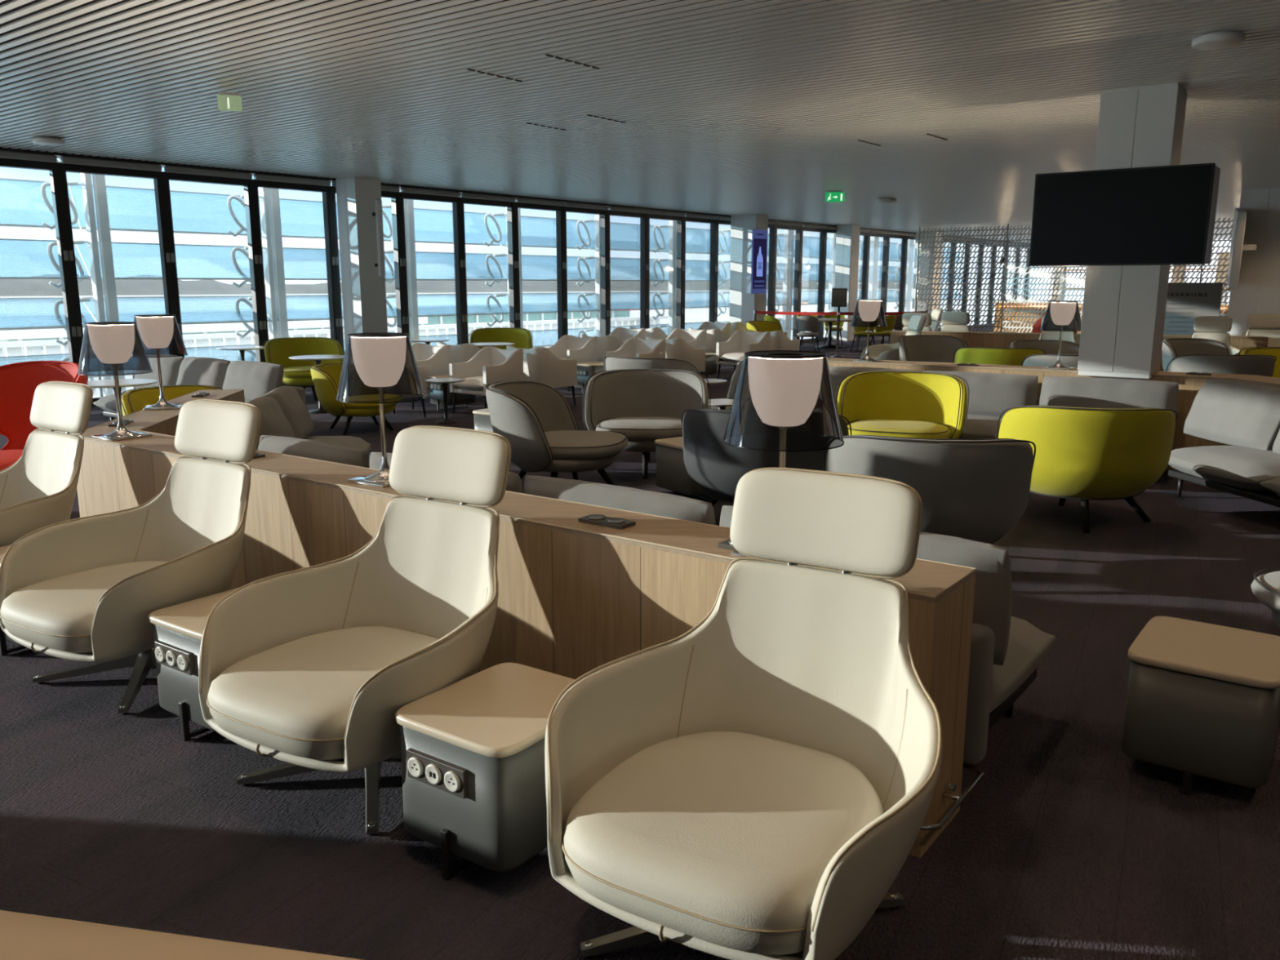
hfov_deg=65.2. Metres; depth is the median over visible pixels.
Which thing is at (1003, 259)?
pendant lamp
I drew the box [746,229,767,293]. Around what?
display
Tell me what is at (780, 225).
window
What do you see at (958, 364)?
plate
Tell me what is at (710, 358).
table
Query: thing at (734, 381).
sofa backrest
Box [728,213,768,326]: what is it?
column
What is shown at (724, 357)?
seat cushion
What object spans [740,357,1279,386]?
countertop
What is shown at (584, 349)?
armchair
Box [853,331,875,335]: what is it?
seat cushion
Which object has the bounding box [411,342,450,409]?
armchair
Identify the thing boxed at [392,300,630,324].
pier building
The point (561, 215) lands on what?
window
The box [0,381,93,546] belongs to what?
recliner chair
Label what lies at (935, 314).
recliner chair
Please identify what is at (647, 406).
lounge chair
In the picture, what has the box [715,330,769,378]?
armchair
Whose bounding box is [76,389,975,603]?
countertop
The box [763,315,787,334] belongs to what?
dining chair
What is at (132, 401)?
lounge chair
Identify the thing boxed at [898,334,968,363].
lounge chair
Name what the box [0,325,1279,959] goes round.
floor
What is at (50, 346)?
building exterior
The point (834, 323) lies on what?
dining chair
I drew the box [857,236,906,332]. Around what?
window
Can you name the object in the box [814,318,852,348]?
dining table
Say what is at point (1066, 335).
recliner chair
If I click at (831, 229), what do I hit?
window
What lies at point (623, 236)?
window
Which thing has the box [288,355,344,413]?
round table
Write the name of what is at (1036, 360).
lounge chair
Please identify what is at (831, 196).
exit sign
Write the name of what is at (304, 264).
window
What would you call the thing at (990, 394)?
sofa backrest
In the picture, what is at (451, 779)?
socket
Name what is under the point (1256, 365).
lounge chair
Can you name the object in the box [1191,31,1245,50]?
ceiling disc
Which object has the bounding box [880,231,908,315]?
window
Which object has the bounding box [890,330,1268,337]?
countertop
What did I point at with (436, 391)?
table
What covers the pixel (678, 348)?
armchair
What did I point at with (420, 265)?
window
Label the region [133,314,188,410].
table lamp
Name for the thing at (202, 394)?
plate
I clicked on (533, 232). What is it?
window
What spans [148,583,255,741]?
table
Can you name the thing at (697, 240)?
window
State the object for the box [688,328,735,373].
armchair
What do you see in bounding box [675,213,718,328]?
window
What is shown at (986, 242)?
window
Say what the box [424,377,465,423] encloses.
round table
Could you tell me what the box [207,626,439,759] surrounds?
seat cushion
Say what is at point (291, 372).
seat cushion
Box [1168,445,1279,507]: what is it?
sofa
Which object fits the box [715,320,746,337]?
armchair
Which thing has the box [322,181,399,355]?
window
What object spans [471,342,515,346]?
round table
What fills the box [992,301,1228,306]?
countertop
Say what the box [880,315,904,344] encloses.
dining chair
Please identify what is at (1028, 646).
seat cushion
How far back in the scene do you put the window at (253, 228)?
15.45 m
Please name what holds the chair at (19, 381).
on the floor
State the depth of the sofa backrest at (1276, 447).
7.34 m
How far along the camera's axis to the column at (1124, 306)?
8.87 m
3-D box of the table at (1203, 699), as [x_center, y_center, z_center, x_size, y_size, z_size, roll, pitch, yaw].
[1.946,0.779,3.448,0.446,0.445,0.521,8,14,36]
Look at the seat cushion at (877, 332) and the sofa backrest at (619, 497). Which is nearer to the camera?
the sofa backrest at (619, 497)
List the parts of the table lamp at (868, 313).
stem, plate, lamp shade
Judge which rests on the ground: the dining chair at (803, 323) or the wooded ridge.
the wooded ridge
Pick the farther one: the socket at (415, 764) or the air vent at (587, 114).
the air vent at (587, 114)
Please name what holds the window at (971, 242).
on the floor
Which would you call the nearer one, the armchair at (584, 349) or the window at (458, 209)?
the armchair at (584, 349)
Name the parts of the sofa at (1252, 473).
leg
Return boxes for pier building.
[0,314,427,351]
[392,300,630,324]
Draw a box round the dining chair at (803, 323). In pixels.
[795,315,819,351]
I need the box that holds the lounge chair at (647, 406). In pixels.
[582,368,711,479]
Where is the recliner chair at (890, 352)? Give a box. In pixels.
[861,315,926,360]
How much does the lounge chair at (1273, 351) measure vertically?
0.874 m
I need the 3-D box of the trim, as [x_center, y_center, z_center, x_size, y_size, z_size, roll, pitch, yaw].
[5.000,-7.390,28.399,0.300,0.300,48.000,9,14,38]
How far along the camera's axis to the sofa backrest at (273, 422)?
7.11 m
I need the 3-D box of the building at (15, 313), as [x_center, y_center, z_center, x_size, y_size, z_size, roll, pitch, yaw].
[-8.873,-1.903,13.610,0.618,7.000,2.725,9,14,38]
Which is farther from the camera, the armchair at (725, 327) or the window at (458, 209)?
the armchair at (725, 327)
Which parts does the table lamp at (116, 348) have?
lamp shade, stem, plate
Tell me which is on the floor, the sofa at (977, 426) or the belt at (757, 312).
the sofa at (977, 426)
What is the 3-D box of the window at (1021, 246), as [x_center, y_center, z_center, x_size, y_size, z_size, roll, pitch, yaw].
[16.071,-8.244,42.093,0.225,3.288,1.455,9,14,38]
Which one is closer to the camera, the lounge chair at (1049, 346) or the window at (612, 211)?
the lounge chair at (1049, 346)
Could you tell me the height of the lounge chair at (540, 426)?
0.874 m
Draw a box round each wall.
[0,288,899,299]
[76,389,984,857]
[740,356,1279,469]
[889,330,1268,371]
[1226,186,1279,335]
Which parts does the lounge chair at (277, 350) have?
backrest, leg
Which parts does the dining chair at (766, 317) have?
backrest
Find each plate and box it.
[108,419,133,426]
[191,391,209,397]
[253,452,265,458]
[577,514,635,529]
[717,538,736,550]
[956,363,979,366]
[1186,372,1211,375]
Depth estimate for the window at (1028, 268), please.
42.58 m
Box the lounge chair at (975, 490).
[822,435,1035,544]
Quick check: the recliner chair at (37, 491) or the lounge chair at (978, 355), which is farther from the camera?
the lounge chair at (978, 355)
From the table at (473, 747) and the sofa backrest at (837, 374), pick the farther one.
the sofa backrest at (837, 374)
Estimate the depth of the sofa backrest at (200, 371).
10.89 m
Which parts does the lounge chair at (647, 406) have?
leg, backrest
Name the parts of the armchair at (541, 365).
leg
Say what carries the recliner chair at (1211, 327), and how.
on the floor
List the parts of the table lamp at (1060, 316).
plate, stem, lamp shade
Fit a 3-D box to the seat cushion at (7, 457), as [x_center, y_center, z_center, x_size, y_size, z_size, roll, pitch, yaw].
[-4.437,-0.105,7.033,0.720,0.150,0.720,2,11,12]
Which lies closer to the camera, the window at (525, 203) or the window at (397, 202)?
the window at (397, 202)
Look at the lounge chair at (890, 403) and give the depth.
9.07 m
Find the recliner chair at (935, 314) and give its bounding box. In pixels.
[927,308,942,331]
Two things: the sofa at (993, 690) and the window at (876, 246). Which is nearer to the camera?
the sofa at (993, 690)
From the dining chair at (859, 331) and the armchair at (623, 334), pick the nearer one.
the armchair at (623, 334)
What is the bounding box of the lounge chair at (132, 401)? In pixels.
[120,384,222,416]
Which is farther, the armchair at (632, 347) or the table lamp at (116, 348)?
the armchair at (632, 347)
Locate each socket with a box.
[155,646,165,662]
[165,650,176,666]
[177,654,187,671]
[407,756,422,777]
[425,764,441,784]
[444,771,460,791]
[588,514,605,519]
[608,517,625,523]
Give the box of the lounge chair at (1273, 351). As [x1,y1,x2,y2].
[1238,346,1279,377]
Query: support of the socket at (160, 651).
attached to the table at (178, 629)
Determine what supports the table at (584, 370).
on the floor
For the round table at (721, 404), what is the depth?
9.76 m
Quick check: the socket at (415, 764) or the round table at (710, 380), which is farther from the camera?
the round table at (710, 380)
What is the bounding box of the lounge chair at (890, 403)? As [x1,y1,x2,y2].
[835,370,968,439]
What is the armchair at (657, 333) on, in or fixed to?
on the floor
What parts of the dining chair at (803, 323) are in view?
backrest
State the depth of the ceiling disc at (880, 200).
19.75 m
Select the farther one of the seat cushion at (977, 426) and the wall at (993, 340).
the wall at (993, 340)
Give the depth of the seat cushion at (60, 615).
3.89 m
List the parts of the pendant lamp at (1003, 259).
lamp shade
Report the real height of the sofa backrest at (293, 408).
0.438 m
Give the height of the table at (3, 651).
0.445 m
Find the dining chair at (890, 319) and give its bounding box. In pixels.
[870,315,896,345]
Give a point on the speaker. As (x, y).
(378, 214)
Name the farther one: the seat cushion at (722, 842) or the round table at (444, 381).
the round table at (444, 381)
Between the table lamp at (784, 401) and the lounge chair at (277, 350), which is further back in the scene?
the lounge chair at (277, 350)
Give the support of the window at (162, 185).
on the floor
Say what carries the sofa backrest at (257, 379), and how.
on the sofa at (108, 402)
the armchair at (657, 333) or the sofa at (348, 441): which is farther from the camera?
the armchair at (657, 333)
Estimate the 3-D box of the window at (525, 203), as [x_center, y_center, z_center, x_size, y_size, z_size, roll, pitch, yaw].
[-2.054,-3.944,20.156,0.225,3.288,1.455,9,14,38]
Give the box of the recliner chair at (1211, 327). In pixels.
[1191,315,1240,355]
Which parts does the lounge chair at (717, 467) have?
leg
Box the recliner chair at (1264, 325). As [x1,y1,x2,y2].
[1245,314,1279,346]
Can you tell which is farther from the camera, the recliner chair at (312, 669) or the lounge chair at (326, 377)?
the lounge chair at (326, 377)
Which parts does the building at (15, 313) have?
blade, blade rail, blade, blade rail, blade rail, blade, blade, blade rail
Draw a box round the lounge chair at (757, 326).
[746,320,782,332]
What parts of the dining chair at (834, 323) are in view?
backrest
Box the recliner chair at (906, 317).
[902,312,932,331]
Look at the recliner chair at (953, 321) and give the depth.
19.28 m
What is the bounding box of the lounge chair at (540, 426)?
[484,380,628,485]
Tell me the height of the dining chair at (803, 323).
0.903 m
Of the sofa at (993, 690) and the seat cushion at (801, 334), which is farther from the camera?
the seat cushion at (801, 334)
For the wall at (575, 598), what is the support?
on the floor
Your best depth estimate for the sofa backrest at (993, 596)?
3.24 m
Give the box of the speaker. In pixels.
[372,200,385,276]
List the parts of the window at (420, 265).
post, blade, blade rail, blade rail, blade, blade rail, blade, blade rail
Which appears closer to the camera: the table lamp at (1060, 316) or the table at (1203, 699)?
the table at (1203, 699)
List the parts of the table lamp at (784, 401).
plate, stem, lamp shade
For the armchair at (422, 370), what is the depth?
12.46 m
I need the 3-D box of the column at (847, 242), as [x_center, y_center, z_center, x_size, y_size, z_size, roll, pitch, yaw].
[6.067,-5.794,29.405,0.494,3.420,0.500,9,14,38]
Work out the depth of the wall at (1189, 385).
9.09 m
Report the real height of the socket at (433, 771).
0.058 m
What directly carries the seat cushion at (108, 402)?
on the sofa at (108, 402)
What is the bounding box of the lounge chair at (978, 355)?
[953,346,1045,365]
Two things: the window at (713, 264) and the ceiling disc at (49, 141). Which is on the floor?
the window at (713, 264)
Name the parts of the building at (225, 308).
post, blade, blade rail, blade rail, blade rail, blade, blade rail, blade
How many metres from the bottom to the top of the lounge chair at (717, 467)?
0.874 m
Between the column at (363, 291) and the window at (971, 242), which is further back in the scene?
the window at (971, 242)
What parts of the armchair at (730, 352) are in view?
leg, seat frame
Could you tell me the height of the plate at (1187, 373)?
0.021 m
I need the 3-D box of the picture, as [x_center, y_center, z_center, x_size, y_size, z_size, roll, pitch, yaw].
[2.940,-5.353,24.523,0.205,0.708,0.003,-9,14,-37]
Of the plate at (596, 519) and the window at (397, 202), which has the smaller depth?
the plate at (596, 519)
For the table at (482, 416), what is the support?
on the floor
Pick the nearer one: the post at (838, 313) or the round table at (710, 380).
the round table at (710, 380)
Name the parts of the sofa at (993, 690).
backrest, leg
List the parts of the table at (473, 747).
power panel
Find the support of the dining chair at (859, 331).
on the floor
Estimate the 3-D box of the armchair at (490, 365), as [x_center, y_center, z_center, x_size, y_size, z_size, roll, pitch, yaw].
[-1.971,-1.288,12.994,0.696,0.831,0.748,9,14,38]
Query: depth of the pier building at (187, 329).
44.35 m
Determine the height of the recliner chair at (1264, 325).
1.134 m
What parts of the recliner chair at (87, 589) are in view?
leg, leg, leg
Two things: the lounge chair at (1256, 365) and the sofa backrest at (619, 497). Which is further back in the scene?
the lounge chair at (1256, 365)
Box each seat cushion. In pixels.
[0,449,23,470]
[0,560,167,653]
[93,392,124,413]
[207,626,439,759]
[283,365,311,378]
[342,402,398,408]
[453,375,483,391]
[544,430,628,459]
[563,730,883,955]
[595,417,683,440]
[719,351,745,362]
[796,332,818,336]
[824,326,843,329]
[847,419,950,439]
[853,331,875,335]
[873,330,890,334]
[958,413,1003,439]
[989,616,1055,713]
[1260,476,1279,496]
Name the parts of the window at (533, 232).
post, blade rail, blade, blade rail, blade, blade, blade rail, blade rail, blade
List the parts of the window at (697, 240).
post, blade, blade rail, blade, blade rail, blade rail, blade rail, blade, blade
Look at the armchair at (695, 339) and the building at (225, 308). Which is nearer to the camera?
the building at (225, 308)
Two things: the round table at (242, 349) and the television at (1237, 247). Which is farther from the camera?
the television at (1237, 247)
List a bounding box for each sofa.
[93,385,306,420]
[306,435,370,453]
[708,398,731,409]
[958,397,1172,449]
[963,616,1055,764]
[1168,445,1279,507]
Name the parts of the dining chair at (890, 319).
backrest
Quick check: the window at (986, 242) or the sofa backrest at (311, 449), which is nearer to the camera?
the sofa backrest at (311, 449)
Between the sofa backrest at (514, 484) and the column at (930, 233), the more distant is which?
the column at (930, 233)
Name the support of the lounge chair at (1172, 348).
on the floor
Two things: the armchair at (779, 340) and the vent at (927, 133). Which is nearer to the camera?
the vent at (927, 133)
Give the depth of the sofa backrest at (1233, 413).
7.77 m
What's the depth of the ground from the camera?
262.70 m
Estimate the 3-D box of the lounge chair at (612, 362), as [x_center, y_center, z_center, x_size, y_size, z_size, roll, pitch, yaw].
[0.200,-0.996,11.457,1.157,0.874,1.115,-8,13,-34]
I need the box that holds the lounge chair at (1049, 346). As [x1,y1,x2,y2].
[1008,339,1079,355]
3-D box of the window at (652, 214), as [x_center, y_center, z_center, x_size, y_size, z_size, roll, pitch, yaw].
[0.535,-4.558,23.290,0.225,3.288,1.455,9,14,38]
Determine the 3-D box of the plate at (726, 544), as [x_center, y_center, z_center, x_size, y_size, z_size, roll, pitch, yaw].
[0.360,0.216,3.263,0.200,0.021,0.085,8,14,36]
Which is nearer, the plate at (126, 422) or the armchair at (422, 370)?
the plate at (126, 422)
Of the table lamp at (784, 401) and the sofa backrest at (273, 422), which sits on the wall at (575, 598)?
the table lamp at (784, 401)
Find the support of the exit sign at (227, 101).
hanging from the ceiling
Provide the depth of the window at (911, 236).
33.16 m
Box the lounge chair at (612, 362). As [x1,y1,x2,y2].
[604,355,698,374]
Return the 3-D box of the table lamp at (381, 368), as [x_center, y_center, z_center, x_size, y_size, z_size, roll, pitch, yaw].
[-1.120,-0.311,4.341,0.379,0.641,0.379,8,13,34]
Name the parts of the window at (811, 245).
post, blade, blade rail, blade, blade, blade, blade rail, blade rail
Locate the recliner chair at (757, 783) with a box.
[544,467,942,959]
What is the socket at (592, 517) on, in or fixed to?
attached to the plate at (596, 519)
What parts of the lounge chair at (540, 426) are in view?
leg, backrest, leg, leg, leg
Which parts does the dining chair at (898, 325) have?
backrest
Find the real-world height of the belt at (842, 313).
0.082 m
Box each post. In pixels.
[753,310,756,320]
[830,311,844,357]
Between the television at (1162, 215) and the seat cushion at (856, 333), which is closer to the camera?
the television at (1162, 215)
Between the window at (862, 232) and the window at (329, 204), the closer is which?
the window at (329, 204)
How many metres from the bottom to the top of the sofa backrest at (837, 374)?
0.415 m
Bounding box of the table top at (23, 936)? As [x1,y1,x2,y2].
[0,910,362,959]
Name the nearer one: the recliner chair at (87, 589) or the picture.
the recliner chair at (87, 589)
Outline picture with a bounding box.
[756,246,763,276]
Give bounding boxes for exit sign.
[217,90,242,111]
[825,188,844,202]
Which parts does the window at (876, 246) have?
post, blade, blade rail, blade, blade, blade rail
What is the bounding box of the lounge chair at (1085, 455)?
[995,404,1177,533]
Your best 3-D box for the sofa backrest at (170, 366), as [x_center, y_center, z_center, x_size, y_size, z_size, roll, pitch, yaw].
[-5.581,-1.238,11.626,0.924,0.449,0.290,8,14,36]
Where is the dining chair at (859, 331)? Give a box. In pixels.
[850,326,875,352]
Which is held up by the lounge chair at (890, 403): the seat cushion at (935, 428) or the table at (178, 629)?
the seat cushion at (935, 428)
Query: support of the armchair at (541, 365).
on the floor
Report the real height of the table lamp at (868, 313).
0.641 m
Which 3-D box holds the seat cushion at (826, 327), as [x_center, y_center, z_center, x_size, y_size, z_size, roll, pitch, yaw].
[5.346,-4.180,27.591,0.500,0.090,0.500,2,11,10]
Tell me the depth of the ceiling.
8.81 m
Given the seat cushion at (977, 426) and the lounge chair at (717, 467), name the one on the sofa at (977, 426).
the seat cushion at (977, 426)
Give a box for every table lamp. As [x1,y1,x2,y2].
[76,321,153,441]
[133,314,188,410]
[336,332,426,487]
[722,350,844,561]
[849,299,887,362]
[1040,301,1081,369]
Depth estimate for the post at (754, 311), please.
23.87 m
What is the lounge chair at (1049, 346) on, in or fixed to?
on the floor
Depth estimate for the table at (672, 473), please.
7.72 m
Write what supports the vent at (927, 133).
attached to the ceiling
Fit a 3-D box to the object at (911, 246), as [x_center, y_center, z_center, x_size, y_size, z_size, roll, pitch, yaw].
[10.115,-6.408,36.592,0.618,7.000,2.725,9,14,38]
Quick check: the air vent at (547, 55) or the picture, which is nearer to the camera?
the air vent at (547, 55)
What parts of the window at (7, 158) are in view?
frame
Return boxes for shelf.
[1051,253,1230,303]
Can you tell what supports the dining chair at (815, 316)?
on the floor
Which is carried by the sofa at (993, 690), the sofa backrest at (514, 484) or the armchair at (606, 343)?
the sofa backrest at (514, 484)
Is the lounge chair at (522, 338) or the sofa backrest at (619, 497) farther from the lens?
the lounge chair at (522, 338)
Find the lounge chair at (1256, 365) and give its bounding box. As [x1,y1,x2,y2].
[1165,354,1276,377]
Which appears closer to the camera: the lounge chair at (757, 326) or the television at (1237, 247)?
the television at (1237, 247)
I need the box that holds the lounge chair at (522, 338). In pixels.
[468,327,533,349]
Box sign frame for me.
[831,288,847,311]
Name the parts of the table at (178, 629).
power panel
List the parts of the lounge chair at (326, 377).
backrest, leg, leg, leg, leg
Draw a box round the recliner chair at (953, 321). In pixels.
[940,311,970,331]
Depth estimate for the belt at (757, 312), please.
23.36 m
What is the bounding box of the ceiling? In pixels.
[0,0,1279,243]
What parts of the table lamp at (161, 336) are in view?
lamp shade, plate, stem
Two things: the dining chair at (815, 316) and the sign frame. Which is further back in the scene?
the dining chair at (815, 316)
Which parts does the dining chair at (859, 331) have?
backrest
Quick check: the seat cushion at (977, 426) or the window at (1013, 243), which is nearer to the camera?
the seat cushion at (977, 426)
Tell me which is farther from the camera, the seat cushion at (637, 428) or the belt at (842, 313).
the belt at (842, 313)
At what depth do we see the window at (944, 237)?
35.50 m
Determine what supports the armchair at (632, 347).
on the floor
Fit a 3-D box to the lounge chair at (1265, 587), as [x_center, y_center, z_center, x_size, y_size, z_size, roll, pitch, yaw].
[3.085,0.477,3.939,1.157,0.874,1.115,6,13,29]
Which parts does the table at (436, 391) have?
power panel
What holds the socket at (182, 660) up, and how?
attached to the table at (178, 629)
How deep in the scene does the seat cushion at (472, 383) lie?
12.77 m
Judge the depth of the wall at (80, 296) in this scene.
414.14 m
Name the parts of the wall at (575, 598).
bumper rail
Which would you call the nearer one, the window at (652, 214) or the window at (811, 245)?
the window at (652, 214)
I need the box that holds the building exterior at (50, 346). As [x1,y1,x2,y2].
[0,315,668,396]
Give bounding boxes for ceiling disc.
[31,136,65,146]
[875,198,896,202]
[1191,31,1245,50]
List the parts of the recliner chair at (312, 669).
leg, leg, leg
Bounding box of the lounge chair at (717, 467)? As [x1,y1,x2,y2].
[680,408,851,506]
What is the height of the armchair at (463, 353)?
0.831 m
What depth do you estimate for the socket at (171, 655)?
3.63 m
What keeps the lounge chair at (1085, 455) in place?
on the floor
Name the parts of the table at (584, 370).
power panel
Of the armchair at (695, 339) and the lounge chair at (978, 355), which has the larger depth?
the armchair at (695, 339)
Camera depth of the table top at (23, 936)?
1.31 m
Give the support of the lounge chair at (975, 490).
on the floor
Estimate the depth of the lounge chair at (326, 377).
11.14 m
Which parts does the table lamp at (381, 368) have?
plate, stem, lamp shade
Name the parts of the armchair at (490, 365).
leg, seat frame, leg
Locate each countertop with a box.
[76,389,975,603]
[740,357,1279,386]
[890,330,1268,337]
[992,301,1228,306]
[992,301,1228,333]
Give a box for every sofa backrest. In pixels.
[134,356,184,388]
[176,356,231,389]
[222,360,284,402]
[246,395,294,449]
[257,435,369,468]
[264,386,313,439]
[368,452,523,493]
[524,475,715,524]
[719,505,1012,665]
[727,360,743,399]
[828,366,917,404]
[923,370,1038,417]
[1039,376,1178,417]
[1183,379,1279,450]
[1272,429,1279,453]
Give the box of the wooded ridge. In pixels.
[0,274,913,296]
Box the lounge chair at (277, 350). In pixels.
[263,337,344,400]
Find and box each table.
[0,544,27,655]
[87,378,157,417]
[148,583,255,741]
[215,346,264,360]
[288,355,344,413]
[395,662,579,880]
[409,338,448,345]
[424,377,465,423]
[427,373,475,410]
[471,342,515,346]
[472,408,493,431]
[574,361,603,393]
[654,436,712,501]
[697,352,715,377]
[704,378,727,391]
[708,399,733,409]
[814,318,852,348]
[1120,616,1279,795]
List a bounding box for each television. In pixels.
[1028,162,1220,266]
[1226,208,1256,288]
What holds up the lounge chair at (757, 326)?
on the floor
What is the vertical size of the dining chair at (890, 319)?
0.903 m
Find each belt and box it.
[756,311,836,315]
[840,311,924,315]
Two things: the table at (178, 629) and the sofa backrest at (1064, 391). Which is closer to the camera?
the table at (178, 629)
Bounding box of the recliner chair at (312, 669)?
[198,425,511,835]
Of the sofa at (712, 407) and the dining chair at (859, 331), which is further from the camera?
the dining chair at (859, 331)
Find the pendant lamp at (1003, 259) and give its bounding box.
[998,232,1004,264]
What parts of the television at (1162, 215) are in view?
casing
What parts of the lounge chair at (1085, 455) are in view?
leg, leg, leg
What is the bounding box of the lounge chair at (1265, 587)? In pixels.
[1250,567,1279,627]
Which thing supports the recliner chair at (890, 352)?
on the floor
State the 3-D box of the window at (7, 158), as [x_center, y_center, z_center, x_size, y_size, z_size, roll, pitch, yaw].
[-8.096,-2.511,12.843,0.225,3.288,1.455,9,14,38]
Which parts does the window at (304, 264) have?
post, blade rail, blade rail, blade, blade rail, blade, blade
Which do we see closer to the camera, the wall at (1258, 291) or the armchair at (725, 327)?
the wall at (1258, 291)
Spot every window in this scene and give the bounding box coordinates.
[0,150,57,170]
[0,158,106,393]
[48,155,162,406]
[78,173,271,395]
[153,165,252,356]
[243,173,330,386]
[258,187,396,352]
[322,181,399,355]
[386,191,509,346]
[391,186,461,338]
[452,192,515,345]
[492,207,599,347]
[506,197,564,328]
[555,202,608,340]
[582,214,672,337]
[600,206,648,336]
[640,209,684,328]
[655,220,729,334]
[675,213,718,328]
[709,216,730,323]
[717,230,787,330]
[767,221,803,340]
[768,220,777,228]
[775,229,831,339]
[792,223,826,342]
[816,226,836,341]
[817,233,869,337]
[855,228,871,337]
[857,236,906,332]
[861,230,890,337]
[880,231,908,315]
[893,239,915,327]
[897,233,915,330]
[937,236,956,329]
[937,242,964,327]
[946,237,971,309]
[961,239,984,328]
[973,241,998,327]
[986,241,1009,325]
[1000,242,1022,301]
[1012,244,1030,301]
[1023,248,1030,299]
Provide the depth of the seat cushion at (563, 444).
7.72 m
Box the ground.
[83,291,1230,339]
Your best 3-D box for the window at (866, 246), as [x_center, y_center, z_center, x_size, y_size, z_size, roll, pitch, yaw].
[7.440,-6.196,31.646,0.225,3.288,1.455,9,14,38]
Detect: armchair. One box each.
[351,365,426,418]
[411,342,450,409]
[437,342,479,395]
[448,346,523,413]
[506,345,577,404]
[546,334,597,391]
[580,333,622,362]
[603,337,666,371]
[608,327,645,343]
[630,326,668,339]
[645,336,705,376]
[665,328,706,352]
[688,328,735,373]
[697,321,730,337]
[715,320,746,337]
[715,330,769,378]
[748,329,799,351]
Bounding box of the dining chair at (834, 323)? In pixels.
[823,315,844,345]
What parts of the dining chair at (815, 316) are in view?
backrest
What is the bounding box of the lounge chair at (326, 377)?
[310,363,398,435]
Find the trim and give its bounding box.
[0,137,1029,244]
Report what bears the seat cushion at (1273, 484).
on the sofa at (1252, 473)
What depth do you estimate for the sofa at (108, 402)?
11.31 m
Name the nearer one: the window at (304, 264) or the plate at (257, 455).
the plate at (257, 455)
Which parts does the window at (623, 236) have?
post, blade rail, blade rail, blade, blade, blade rail, blade, blade, blade rail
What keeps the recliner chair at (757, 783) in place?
on the floor
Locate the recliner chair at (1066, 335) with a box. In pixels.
[1038,315,1079,345]
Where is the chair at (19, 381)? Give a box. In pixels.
[0,360,88,470]
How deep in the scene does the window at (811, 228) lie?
27.99 m
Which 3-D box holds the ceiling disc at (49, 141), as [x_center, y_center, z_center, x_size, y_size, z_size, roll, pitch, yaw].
[-6.900,-3.961,11.656,0.340,0.090,0.340,0,11,0]
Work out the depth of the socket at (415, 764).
2.81 m
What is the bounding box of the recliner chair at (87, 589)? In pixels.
[0,399,261,715]
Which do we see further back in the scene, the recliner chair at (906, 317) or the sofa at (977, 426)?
the recliner chair at (906, 317)
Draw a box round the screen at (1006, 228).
[914,217,1233,333]
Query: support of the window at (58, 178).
on the floor
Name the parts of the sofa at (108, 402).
backrest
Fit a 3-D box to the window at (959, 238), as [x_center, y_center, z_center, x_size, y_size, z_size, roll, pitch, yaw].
[11.755,-7.220,36.870,0.225,3.288,1.455,9,14,38]
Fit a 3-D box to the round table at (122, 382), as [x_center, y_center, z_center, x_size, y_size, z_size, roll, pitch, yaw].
[-5.050,-0.590,9.718,0.720,0.720,0.720,0,11,0]
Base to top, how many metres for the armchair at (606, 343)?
0.831 m
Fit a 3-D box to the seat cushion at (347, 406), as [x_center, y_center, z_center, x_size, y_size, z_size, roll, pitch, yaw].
[-3.140,-0.906,11.471,0.731,0.132,0.765,2,11,10]
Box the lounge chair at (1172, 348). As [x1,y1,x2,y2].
[1161,337,1232,371]
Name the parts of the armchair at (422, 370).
leg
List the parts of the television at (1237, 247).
casing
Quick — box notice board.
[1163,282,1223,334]
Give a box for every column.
[335,176,387,347]
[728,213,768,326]
[832,224,860,341]
[911,231,942,329]
[1077,82,1186,378]
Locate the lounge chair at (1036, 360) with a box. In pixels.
[1021,354,1078,368]
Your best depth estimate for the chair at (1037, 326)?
19.51 m
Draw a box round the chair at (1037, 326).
[1032,317,1076,333]
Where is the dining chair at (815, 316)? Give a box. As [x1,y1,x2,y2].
[796,315,819,346]
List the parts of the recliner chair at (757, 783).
leg, leg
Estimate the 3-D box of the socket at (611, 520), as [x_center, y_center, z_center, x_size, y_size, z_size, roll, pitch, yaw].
[-0.084,0.145,3.588,0.064,0.007,0.064,8,14,36]
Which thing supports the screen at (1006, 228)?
on the floor
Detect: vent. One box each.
[466,53,599,81]
[526,114,626,130]
[857,133,947,146]

